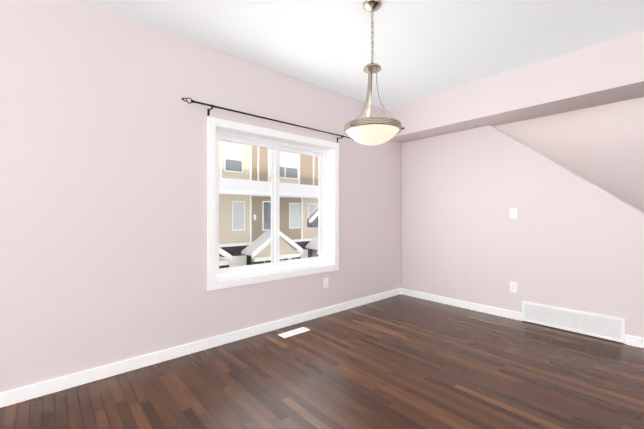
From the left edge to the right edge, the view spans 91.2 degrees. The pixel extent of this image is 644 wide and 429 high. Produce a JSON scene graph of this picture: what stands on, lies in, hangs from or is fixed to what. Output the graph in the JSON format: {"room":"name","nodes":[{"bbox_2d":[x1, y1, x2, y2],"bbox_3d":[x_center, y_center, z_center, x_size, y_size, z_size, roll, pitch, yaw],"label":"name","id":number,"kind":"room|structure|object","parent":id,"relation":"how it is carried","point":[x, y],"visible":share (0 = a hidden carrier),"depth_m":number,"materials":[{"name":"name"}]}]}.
{"room":"empty dining room","nodes":[
{"label":"empty dining room","id":0,"kind":"room"},
{"bbox_2d":[0,0,400,392],"bbox_3d":[-1.488,-0.150,2.484,9.500,2.660,0.200,0,0,-41],"label":"wall","id":1,"kind":"structure","parent":0,"point":[103,193],"depth_m":2.38,"materials":[{"name":"pink paint"}]},
{"bbox_2d":[0,288,399,407],"bbox_3d":[-1.830,1.135,2.039,8.000,0.090,0.017,0,0,-41],"label":"baseboard","id":2,"kind":"structure","parent":1,"relation":"attached to","point":[21,394],"depth_m":2.51,"materials":[{"name":"white paint"}]},
{"bbox_2d":[181,97,353,142],"bbox_3d":[-0.369,-0.915,3.255,2.088,0.090,0.117,0,0,-41],"label":"curtain rod","id":3,"kind":"object","parent":1,"relation":"attached to","point":[208,110],"visible":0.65,"depth_m":2.93,"materials":[{"name":"brown metal"}]},
{"bbox_2d":[207,116,338,290],"bbox_3d":[-0.466,-0.095,3.366,1.600,1.530,0.213,0,0,-41],"label":"window","id":4,"kind":"structure","parent":1,"relation":"in","point":[276,148],"depth_m":3.38,"materials":[{"name":"white plastic"}]},
{"bbox_2d":[323,277,327,287],"bbox_3d":[0.046,0.800,3.691,0.072,0.116,0.009,0,0,-41],"label":"outlet","id":5,"kind":"object","parent":1,"relation":"attached to","point":[325,282],"visible":1,"depth_m":3.68,"materials":[{"name":"white plastic"}]},
{"bbox_2d":[0,294,643,428],"bbox_3d":[0.227,1.239,0.529,9.500,0.120,5.400,0,0,-41],"label":"floor","id":6,"kind":"structure","parent":0,"point":[401,361],"depth_m":2.21,"materials":[{"name":"brown wood"}]},
{"bbox_2d":[278,327,309,337],"bbox_3d":[-0.276,1.177,3.149,0.320,0.006,0.110,0,0,-41],"label":"floor vent","id":7,"kind":"object","parent":6,"relation":"in","point":[293,332],"visible":1,"depth_m":3.14,"materials":[{"name":"white metal"}]},
{"bbox_2d":[79,0,643,108],"bbox_3d":[0.227,-1.541,0.530,9.500,0.120,5.400,0,0,-41],"label":"ceiling","id":8,"kind":"structure","parent":0,"point":[423,48],"depth_m":2.58,"materials":[{"name":"white paint"}]},
{"bbox_2d":[343,0,403,144],"bbox_3d":[0.347,-0.986,2.212,0.422,0.988,0.404,0,0,-41],"label":"pendant light","id":9,"kind":"object","parent":8,"relation":"hanging from","point":[367,130],"visible":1,"depth_m":2.15,"materials":[{"name":"silver metal"}]},
{"bbox_2d":[386,30,643,142],"bbox_3d":[2.730,-1.275,2.727,0.480,0.410,5.000,0,0,-41],"label":"bulkhead","id":10,"kind":"object","parent":8,"relation":"attached to","point":[609,72],"visible":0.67,"depth_m":3.12,"materials":[{"name":"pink paint"}]},
{"bbox_2d":[401,125,643,342],"bbox_3d":[2.067,0.055,3.755,0.120,2.250,2.580,0,0,-41],"label":"wall","id":11,"kind":"structure","parent":0,"point":[566,238],"depth_m":3.57,"materials":[{"name":"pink paint"}]},
{"bbox_2d":[400,288,521,320],"bbox_3d":[1.700,1.135,4.072,0.013,0.090,1.560,0,0,-41],"label":"baseboard","id":12,"kind":"structure","parent":11,"relation":"attached to","point":[514,315],"depth_m":3.95,"materials":[{"name":"white paint"}]},
{"bbox_2d":[510,282,516,292],"bbox_3d":[2.157,0.820,3.554,0.009,0.116,0.072,0,0,-41],"label":"outlet","id":13,"kind":"object","parent":11,"relation":"attached to","point":[513,286],"visible":1,"depth_m":3.55,"materials":[{"name":"white plastic"}]},
{"bbox_2d":[510,208,516,217],"bbox_3d":[2.156,-0.015,3.553,0.011,0.116,0.072,0,0,-41],"label":"switch plate","id":14,"kind":"object","parent":11,"relation":"attached to","point":[513,212],"visible":1,"depth_m":3.55,"materials":[{"name":"white plastic"}]},
{"bbox_2d":[522,301,624,342],"bbox_3d":[2.484,1.061,3.176,0.015,0.213,0.820,0,0,-41],"label":"air vent","id":15,"kind":"object","parent":11,"relation":"in","point":[603,326],"visible":1,"depth_m":3.13,"materials":[{"name":"white metal"}]},
{"bbox_2d":[625,334,643,347],"bbox_3d":[2.873,1.135,2.937,0.013,0.090,0.313,0,0,-41],"label":"baseboard","id":16,"kind":"structure","parent":11,"relation":"attached to","point":[629,339],"depth_m":2.82,"materials":[{"name":"white paint"}]},
{"bbox_2d":[494,97,643,212],"bbox_3d":[3.722,-0.150,3.597,0.200,2.660,5.000,0,0,-41],"label":"sloped ceiling","id":17,"kind":"structure","parent":0,"point":[601,146],"depth_m":3.83,"materials":[{"name":"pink paint"}]},
{"label":"outside","id":18,"kind":"structure","parent":0,"visible":0},
{"bbox_2d":[307,209,317,227],"bbox_3d":[0.721,-0.992,16.491,3.700,3.250,0.460,0,0,-41],"label":"canopy","id":19,"kind":"object","parent":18,"point":[313,218],"depth_m":15.35,"materials":[{"name":"white"}]},
{"bbox_3d":[-8.347,5.484,23.107,70.000,0.200,39.750,0,0,-41],"label":"lane","id":20,"kind":"object","parent":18,"visible":0},
{"bbox_2d":[219,141,317,267],"bbox_3d":[-1.959,-0.316,20.379,36.000,11.400,2.280,0,0,-41],"label":"townhouses","id":21,"kind":"structure","parent":20,"relation":"on","point":[244,198],"depth_m":18.70,"materials":[{"name":"white"}]}
]}

